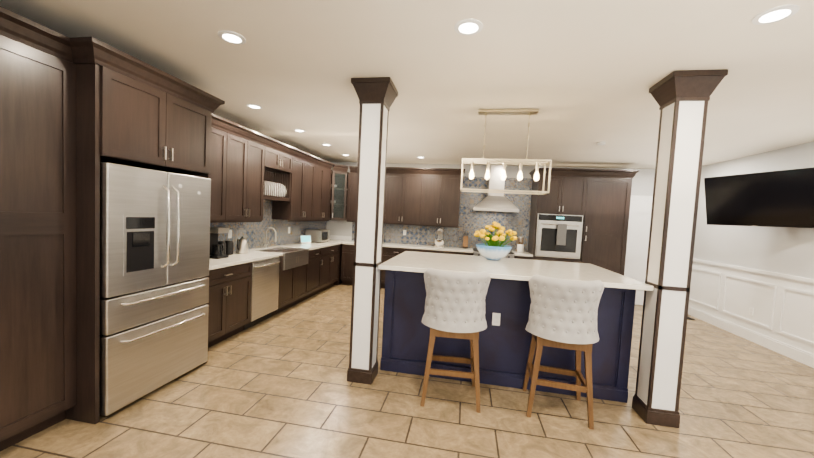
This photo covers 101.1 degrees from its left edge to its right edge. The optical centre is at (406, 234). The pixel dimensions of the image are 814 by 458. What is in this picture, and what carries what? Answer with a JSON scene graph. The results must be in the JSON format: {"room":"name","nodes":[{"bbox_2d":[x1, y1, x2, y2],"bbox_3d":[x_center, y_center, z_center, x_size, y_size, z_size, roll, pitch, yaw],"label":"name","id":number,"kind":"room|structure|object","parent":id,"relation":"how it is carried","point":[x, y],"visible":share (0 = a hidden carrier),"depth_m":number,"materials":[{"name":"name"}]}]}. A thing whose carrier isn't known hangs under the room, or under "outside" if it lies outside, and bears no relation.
{"room":"kitchen","nodes":[
{"label":"kitchen","id":0,"kind":"room"},
{"bbox_2d":[80,42,215,173],"bbox_3d":[-2.295,-0.915,2.721,0.787,0.704,0.943,3,3,10],"label":"upper cabinet","id":1,"kind":"object","parent":0,"relation":"attached to","point":[134,113],"depth_m":2.44,"materials":[{"name":"brown wood"}]},
{"bbox_2d":[210,113,231,220],"bbox_3d":[-2.364,-0.738,3.658,0.347,1.164,0.796,3,3,10],"label":"upper cabinet","id":2,"kind":"object","parent":0,"relation":"attached to","point":[221,128],"depth_m":3.88,"materials":[{"name":"brown wood"}]},
{"bbox_2d":[232,122,267,220],"bbox_3d":[-2.245,-0.768,4.330,0.347,1.164,0.809,3,3,10],"label":"upper cabinet","id":3,"kind":"object","parent":0,"relation":"attached to","point":[249,147],"depth_m":4.35,"materials":[{"name":"brown wood"}]},
{"bbox_2d":[268,137,295,172],"bbox_3d":[-2.089,-1.181,5.077,0.347,0.404,0.750,3,3,10],"label":"upper cabinet","id":4,"kind":"object","parent":0,"relation":"attached to","point":[279,154],"depth_m":5.04,"materials":[{"name":"brown wood"}]},
{"bbox_2d":[268,149,315,220],"bbox_3d":[-1.965,-0.838,5.898,0.347,1.164,0.880,3,3,10],"label":"upper cabinet","id":5,"kind":"object","parent":0,"relation":"attached to","point":[291,192],"depth_m":5.57,"materials":[{"name":"brown wood"}]},
{"bbox_2d":[312,157,335,220],"bbox_3d":[-1.805,-0.870,6.651,0.398,1.164,0.897,3,3,10],"label":"upper cabinet","id":6,"kind":"object","parent":0,"relation":"attached to","point":[323,178],"depth_m":6.65,"materials":[{"name":"brown wood"}]},
{"bbox_2d":[0,283,813,457],"bbox_3d":[0.737,1.499,2.110,7.450,0.100,10.450,3,3,10],"label":"floor","id":7,"kind":"structure","parent":0,"point":[278,385],"depth_m":2.63,"materials":[{"name":"tile"}]},
{"bbox_2d":[0,6,79,450],"bbox_3d":[-2.617,0.036,1.702,0.617,2.524,1.200,3,3,10],"label":"tall cabinet","id":8,"kind":"object","parent":7,"relation":"on","point":[75,112],"depth_m":2.04,"materials":[{"name":"brown wood"}]},
{"bbox_2d":[99,162,210,415],"bbox_3d":[-2.289,0.369,2.777,0.836,1.778,0.924,3,3,10],"label":"fridge","id":9,"kind":"object","parent":7,"relation":"on","point":[154,257],"visible":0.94,"depth_m":2.57,"materials":[{"name":"silver metal"}]},
{"bbox_2d":[208,261,253,347],"bbox_3d":[-2.300,0.772,3.754,0.617,0.868,0.876,3,3,10],"label":"base cabinet","id":10,"kind":"object","parent":7,"relation":"on","point":[230,286],"depth_m":3.74,"materials":[{"name":"brown wood"}]},
{"bbox_2d":[209,239,343,268],"bbox_3d":[-1.962,0.275,5.486,0.626,0.106,4.444,3,3,10],"label":"countertop","id":11,"kind":"structure","parent":10,"relation":"on","point":[253,254],"depth_m":4.58,"materials":[{"name":"white stone"}]},
{"bbox_2d":[210,227,228,258],"bbox_3d":[-2.307,0.102,4.019,0.240,0.360,0.180,3,3,10],"label":"coffee maker","id":12,"kind":"object","parent":11,"relation":"on","point":[216,250],"visible":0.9,"depth_m":3.99,"materials":[{"name":"black plastic"}]},
{"bbox_2d":[218,241,225,254],"bbox_3d":[-2.347,0.179,4.223,0.116,0.180,0.116,3,3,10],"label":"canister","id":13,"kind":"object","parent":11,"relation":"on","point":[221,242],"visible":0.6,"depth_m":4.21,"materials":[{"name":"black plastic"}]},
{"bbox_2d":[225,240,233,254],"bbox_3d":[-2.323,0.173,4.361,0.116,0.180,0.116,3,3,10],"label":"canister","id":14,"kind":"object","parent":11,"relation":"on","point":[229,247],"visible":0.85,"depth_m":4.32,"materials":[{"name":"black plastic"}]},
{"bbox_2d":[236,236,247,253],"bbox_3d":[-2.237,0.143,4.548,0.160,0.227,0.214,3,3,10],"label":"kettle","id":15,"kind":"object","parent":11,"relation":"on","point":[242,246],"visible":1,"depth_m":4.49,"materials":[{"name":"silver metal"}]},
{"bbox_2d":[300,235,310,243],"bbox_3d":[-1.932,0.100,6.372,0.060,0.149,0.220,5,4,40],"label":"smart display","id":16,"kind":"object","parent":11,"relation":"on","point":[305,238],"visible":1,"depth_m":6.36,"materials":[{"name":"plastic"}]},
{"bbox_2d":[305,229,329,242],"bbox_3d":[-1.812,0.033,6.805,0.344,0.250,0.420,3,3,10],"label":"toaster oven","id":17,"kind":"object","parent":11,"relation":"on","point":[320,235],"visible":0.75,"depth_m":6.61,"materials":[{"name":"silver metal"}]},
{"bbox_2d":[244,257,279,329],"bbox_3d":[-2.123,0.746,4.478,0.630,0.862,0.598,3,3,10],"label":"dishwasher","id":18,"kind":"object","parent":7,"relation":"on","point":[265,289],"visible":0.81,"depth_m":4.39,"materials":[{"name":"silver metal"}]},
{"bbox_2d":[264,249,311,315],"bbox_3d":[-2.017,0.706,5.260,0.646,0.868,0.970,3,3,10],"label":"base cabinet","id":19,"kind":"object","parent":7,"relation":"on","point":[295,265],"depth_m":5.17,"materials":[{"name":"brown wood"}]},
{"bbox_2d":[312,245,327,295],"bbox_3d":[-1.899,0.676,5.924,0.646,0.868,0.619,3,3,10],"label":"base cabinet","id":20,"kind":"object","parent":7,"relation":"on","point":[317,254],"depth_m":6.02,"materials":[{"name":"brown wood"}]},
{"bbox_2d":[324,245,341,289],"bbox_3d":[-1.783,0.648,6.573,0.646,0.868,0.939,3,3,10],"label":"base cabinet","id":21,"kind":"object","parent":7,"relation":"on","point":[332,258],"depth_m":6.64,"materials":[{"name":"brown wood"}]},
{"bbox_2d":[340,241,345,283],"bbox_3d":[-1.662,0.613,7.337,0.617,0.868,0.727,3,3,10],"label":"base cabinet","id":22,"kind":"object","parent":7,"relation":"on","point":[344,241],"depth_m":7.13,"materials":[{"name":"brown wood"}]},
{"bbox_2d":[341,242,353,284],"bbox_3d":[-0.922,0.655,7.262,0.830,0.868,0.616,3,3,10],"label":"base cabinet","id":23,"kind":"object","parent":7,"relation":"on","point":[347,256],"depth_m":7.01,"materials":[{"name":"brown wood"}]},
{"bbox_2d":[349,242,472,253],"bbox_3d":[0.020,0.256,7.071,2.710,0.039,0.627,3,3,10],"label":"countertop","id":24,"kind":"structure","parent":23,"relation":"on","point":[470,248],"depth_m":6.93,"materials":[{"name":"white stone"}]},
{"bbox_2d":[434,229,444,247],"bbox_3d":[0.682,0.079,6.961,0.220,0.392,0.334,3,3,10],"label":"stand mixer","id":25,"kind":"object","parent":24,"relation":"on","point":[439,242],"visible":1,"depth_m":6.84,"materials":[{"name":"silver metal"}]},
{"bbox_2d":[463,232,467,247],"bbox_3d":[1.222,0.132,6.984,0.100,0.333,0.220,3,3,10],"label":"knife block","id":26,"kind":"object","parent":24,"relation":"on","point":[465,240],"visible":1,"depth_m":6.92,"materials":[{"name":"brown wood"}]},
{"bbox_2d":[347,77,397,384],"bbox_3d":[-0.345,0.006,3.055,0.340,2.668,0.340,3,3,10],"label":"column","id":27,"kind":"structure","parent":7,"relation":"on","point":[377,96],"depth_m":2.96,"materials":[{"name":"white paint"}]},
{"bbox_2d":[381,246,420,287],"bbox_3d":[-0.179,0.699,7.132,0.919,0.868,0.616,3,3,10],"label":"base cabinet","id":28,"kind":"object","parent":7,"relation":"on","point":[388,252],"depth_m":6.84,"materials":[{"name":"brown wood"}]},
{"bbox_2d":[421,250,460,254],"bbox_3d":[0.602,0.746,6.995,0.910,0.868,0.616,3,3,10],"label":"base cabinet","id":29,"kind":"object","parent":7,"relation":"on","point":[431,251],"depth_m":6.64,"materials":[{"name":"brown wood"}]},
{"bbox_2d":[420,268,490,412],"bbox_3d":[0.397,0.838,2.857,0.550,1.105,0.501,3,3,10],"label":"stool","id":30,"kind":"object","parent":7,"relation":"on","point":[455,303],"visible":1,"depth_m":2.66,"materials":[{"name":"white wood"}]},
{"bbox_2d":[461,250,472,254],"bbox_3d":[1.131,0.777,6.902,0.405,0.868,0.616,3,3,10],"label":"base cabinet","id":31,"kind":"object","parent":7,"relation":"on","point":[463,252],"depth_m":6.56,"materials":[{"name":"brown wood"}]},
{"bbox_2d":[473,248,513,257],"bbox_3d":[1.704,0.766,6.760,0.760,0.922,0.660,3,3,10],"label":"range","id":32,"kind":"object","parent":7,"relation":"on","point":[510,254],"visible":0.17,"depth_m":6.50,"materials":[{"name":"silver metal"}]},
{"bbox_2d":[380,271,635,402],"bbox_3d":[0.950,0.862,3.629,2.214,1.030,1.140,3,3,10],"label":"kitchen island","id":33,"kind":"object","parent":7,"relation":"on","point":[504,340],"depth_m":3.09,"materials":[{"name":"wood"}]},
{"bbox_2d":[378,251,653,290],"bbox_3d":[0.958,0.333,3.493,2.236,0.040,1.370,3,3,10],"label":"island countertop","id":34,"kind":"structure","parent":33,"relation":"on","point":[522,270],"depth_m":3.18,"materials":[{"name":"white stone"}]},
{"bbox_2d":[474,222,516,259],"bbox_3d":[1.009,0.075,3.855,0.476,0.439,0.522,3,3,10],"label":"flower bowl","id":35,"kind":"object","parent":34,"relation":"on","point":[492,249],"visible":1,"depth_m":3.75,"materials":[{"name":"ceramic"}]},
{"bbox_2d":[511,250,532,259],"bbox_3d":[2.256,0.838,6.704,0.343,0.880,0.616,3,3,10],"label":"base cabinet","id":36,"kind":"object","parent":7,"relation":"on","point":[519,256],"depth_m":6.38,"materials":[{"name":"brown wood"}]},
{"bbox_2d":[513,250,528,253],"bbox_3d":[2.276,0.392,6.675,0.340,0.040,0.627,3,3,10],"label":"countertop","id":37,"kind":"structure","parent":36,"relation":"on","point":[514,251],"depth_m":6.74,"materials":[{"name":"white stone"}]},
{"bbox_2d":[517,237,523,251],"bbox_3d":[2.300,0.215,6.782,0.130,0.301,0.130,3,3,10],"label":"utensil crock","id":38,"kind":"object","parent":37,"relation":"on","point":[520,247],"visible":1,"depth_m":6.74,"materials":[{"name":"ceramic"}]},
{"bbox_2d":[529,214,584,257],"bbox_3d":[2.886,0.024,6.547,0.810,0.785,0.632,3,3,10],"label":"wall oven","id":39,"kind":"object","parent":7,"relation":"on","point":[577,215],"depth_m":6.24,"materials":[{"name":"silver metal"}]},
{"bbox_2d":[533,258,580,262],"bbox_3d":[2.803,0.871,6.608,0.894,0.880,0.616,3,3,10],"label":"base cabinet","id":40,"kind":"object","parent":7,"relation":"on","point":[577,260],"depth_m":6.26,"materials":[{"name":"brown wood"}]},
{"bbox_2d":[522,275,603,429],"bbox_3d":[1.247,0.887,2.743,0.550,1.105,0.501,3,3,10],"label":"stool","id":41,"kind":"object","parent":7,"relation":"on","point":[562,313],"visible":1,"depth_m":2.55,"materials":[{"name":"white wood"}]},
{"bbox_2d":[581,170,632,274],"bbox_3d":[3.658,0.092,6.421,0.760,2.540,0.616,3,3,10],"label":"tall cabinet","id":42,"kind":"object","parent":7,"relation":"on","point":[607,212],"depth_m":6.10,"materials":[{"name":"brown wood"}]},
{"bbox_2d":[632,69,727,427],"bbox_3d":[2.064,0.150,2.632,0.340,2.668,0.340,3,3,10],"label":"column","id":43,"kind":"structure","parent":7,"relation":"on","point":[682,98],"depth_m":2.55,"materials":[{"name":"white paint"}]},
{"bbox_2d":[0,0,813,168],"bbox_3d":[0.876,-1.264,1.962,7.450,0.100,10.450,3,3,10],"label":"ceiling","id":44,"kind":"structure","parent":0,"point":[583,76],"depth_m":2.52,"materials":[{"name":"paint"}]},
{"bbox_2d":[218,31,245,44],"bbox_3d":[-1.186,-1.329,2.271,0.170,0.007,0.170,3,3,10],"label":"recessed light","id":45,"kind":"object","parent":44,"relation":"in","point":[231,37],"visible":1,"depth_m":2.26,"materials":[{"name":"white plastic"}]},
{"bbox_2d":[246,104,262,108],"bbox_3d":[-1.719,-1.437,3.775,0.170,0.007,0.170,3,3,10],"label":"recessed light","id":46,"kind":"object","parent":44,"relation":"in","point":[254,106],"visible":1,"depth_m":3.76,"materials":[{"name":"white plastic"}]},
{"bbox_2d":[293,129,305,131],"bbox_3d":[-1.537,-1.482,4.798,0.170,0.007,0.170,3,3,10],"label":"recessed light","id":47,"kind":"object","parent":44,"relation":"in","point":[299,130],"visible":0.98,"depth_m":4.78,"materials":[{"name":"white plastic"}]},
{"bbox_2d":[454,19,482,35],"bbox_3d":[0.369,-1.237,2.008,0.170,0.007,0.170,3,3,10],"label":"recessed light","id":48,"kind":"object","parent":44,"relation":"in","point":[468,27],"visible":1,"depth_m":2.00,"materials":[{"name":"white plastic"}]},
{"bbox_2d":[460,109,551,194],"bbox_3d":[1.026,-0.862,3.504,0.876,0.845,0.256,3,3,10],"label":"pendant light","id":49,"kind":"object","parent":44,"relation":"hanging from","point":[503,162],"visible":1,"depth_m":3.47,"materials":[{"name":"beige metal"}]},
{"bbox_2d":[751,5,798,24],"bbox_3d":[1.926,-1.145,1.755,0.170,0.007,0.170,3,3,10],"label":"recessed light","id":50,"kind":"object","parent":44,"relation":"in","point":[776,14],"visible":1,"depth_m":1.75,"materials":[{"name":"white plastic"}]},
{"bbox_2d":[326,162,654,246],"bbox_3d":[1.714,-0.109,7.126,7.250,2.670,0.100,3,3,10],"label":"wall","id":51,"kind":"structure","parent":0,"point":[642,182],"depth_m":7.05,"materials":[{"name":"paint"}]},
{"bbox_2d":[346,166,388,221],"bbox_3d":[-0.833,-0.856,7.316,0.859,1.165,0.347,3,3,10],"label":"upper cabinet","id":52,"kind":"object","parent":51,"relation":"attached to","point":[352,184],"depth_m":7.21,"materials":[{"name":"brown wood"}]},
{"bbox_2d":[385,167,424,225],"bbox_3d":[-0.075,-0.811,7.183,0.918,1.165,0.347,3,3,10],"label":"upper cabinet","id":53,"kind":"object","parent":51,"relation":"attached to","point":[405,192],"depth_m":7.00,"materials":[{"name":"brown wood"}]},
{"bbox_2d":[421,168,460,225],"bbox_3d":[0.683,-0.766,7.050,0.859,1.165,0.347,3,3,10],"label":"upper cabinet","id":54,"kind":"object","parent":51,"relation":"attached to","point":[442,185],"depth_m":6.87,"materials":[{"name":"brown wood"}]},
{"bbox_2d":[473,164,518,212],"bbox_3d":[1.804,-0.932,6.751,0.860,0.968,0.500,3,3,10],"label":"range hood","id":55,"kind":"object","parent":51,"relation":"attached to","point":[495,202],"visible":0.92,"depth_m":6.70,"materials":[{"name":"silver metal"}]},
{"bbox_2d":[529,168,588,213],"bbox_3d":[2.928,-0.802,6.507,0.846,0.840,0.623,3,3,10],"label":"upper cabinet","id":56,"kind":"object","parent":51,"relation":"attached to","point":[568,193],"depth_m":6.21,"materials":[{"name":"brown wood"}]},
{"bbox_2d":[624,195,652,304],"bbox_3d":[4.567,0.328,6.524,0.968,2.150,0.117,3,3,10],"label":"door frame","id":57,"kind":"structure","parent":51,"relation":"attached to","point":[638,236],"depth_m":6.55,"materials":[{"name":"white paint"}]},
{"bbox_2d":[689,141,813,353],"bbox_3d":[4.420,0.334,1.401,0.100,2.670,10.450,3,3,10],"label":"wall","id":58,"kind":"structure","parent":0,"point":[786,250],"depth_m":4.71,"materials":[{"name":"paint"}]},
{"bbox_2d":[688,258,813,367],"bbox_3d":[4.318,1.153,1.456,0.022,1.020,10.250,3,3,10],"label":"trim","id":59,"kind":"structure","parent":58,"relation":"attached to","point":[795,353],"depth_m":4.60,"materials":[{"name":"wood"}]},
{"bbox_2d":[704,167,813,227],"bbox_3d":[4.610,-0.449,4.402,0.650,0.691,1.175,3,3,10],"label":"wall-mounted tv","id":60,"kind":"object","parent":58,"relation":"attached to","point":[783,198],"visible":1,"depth_m":4.30,"materials":[{"name":"black plastic"}]}
]}

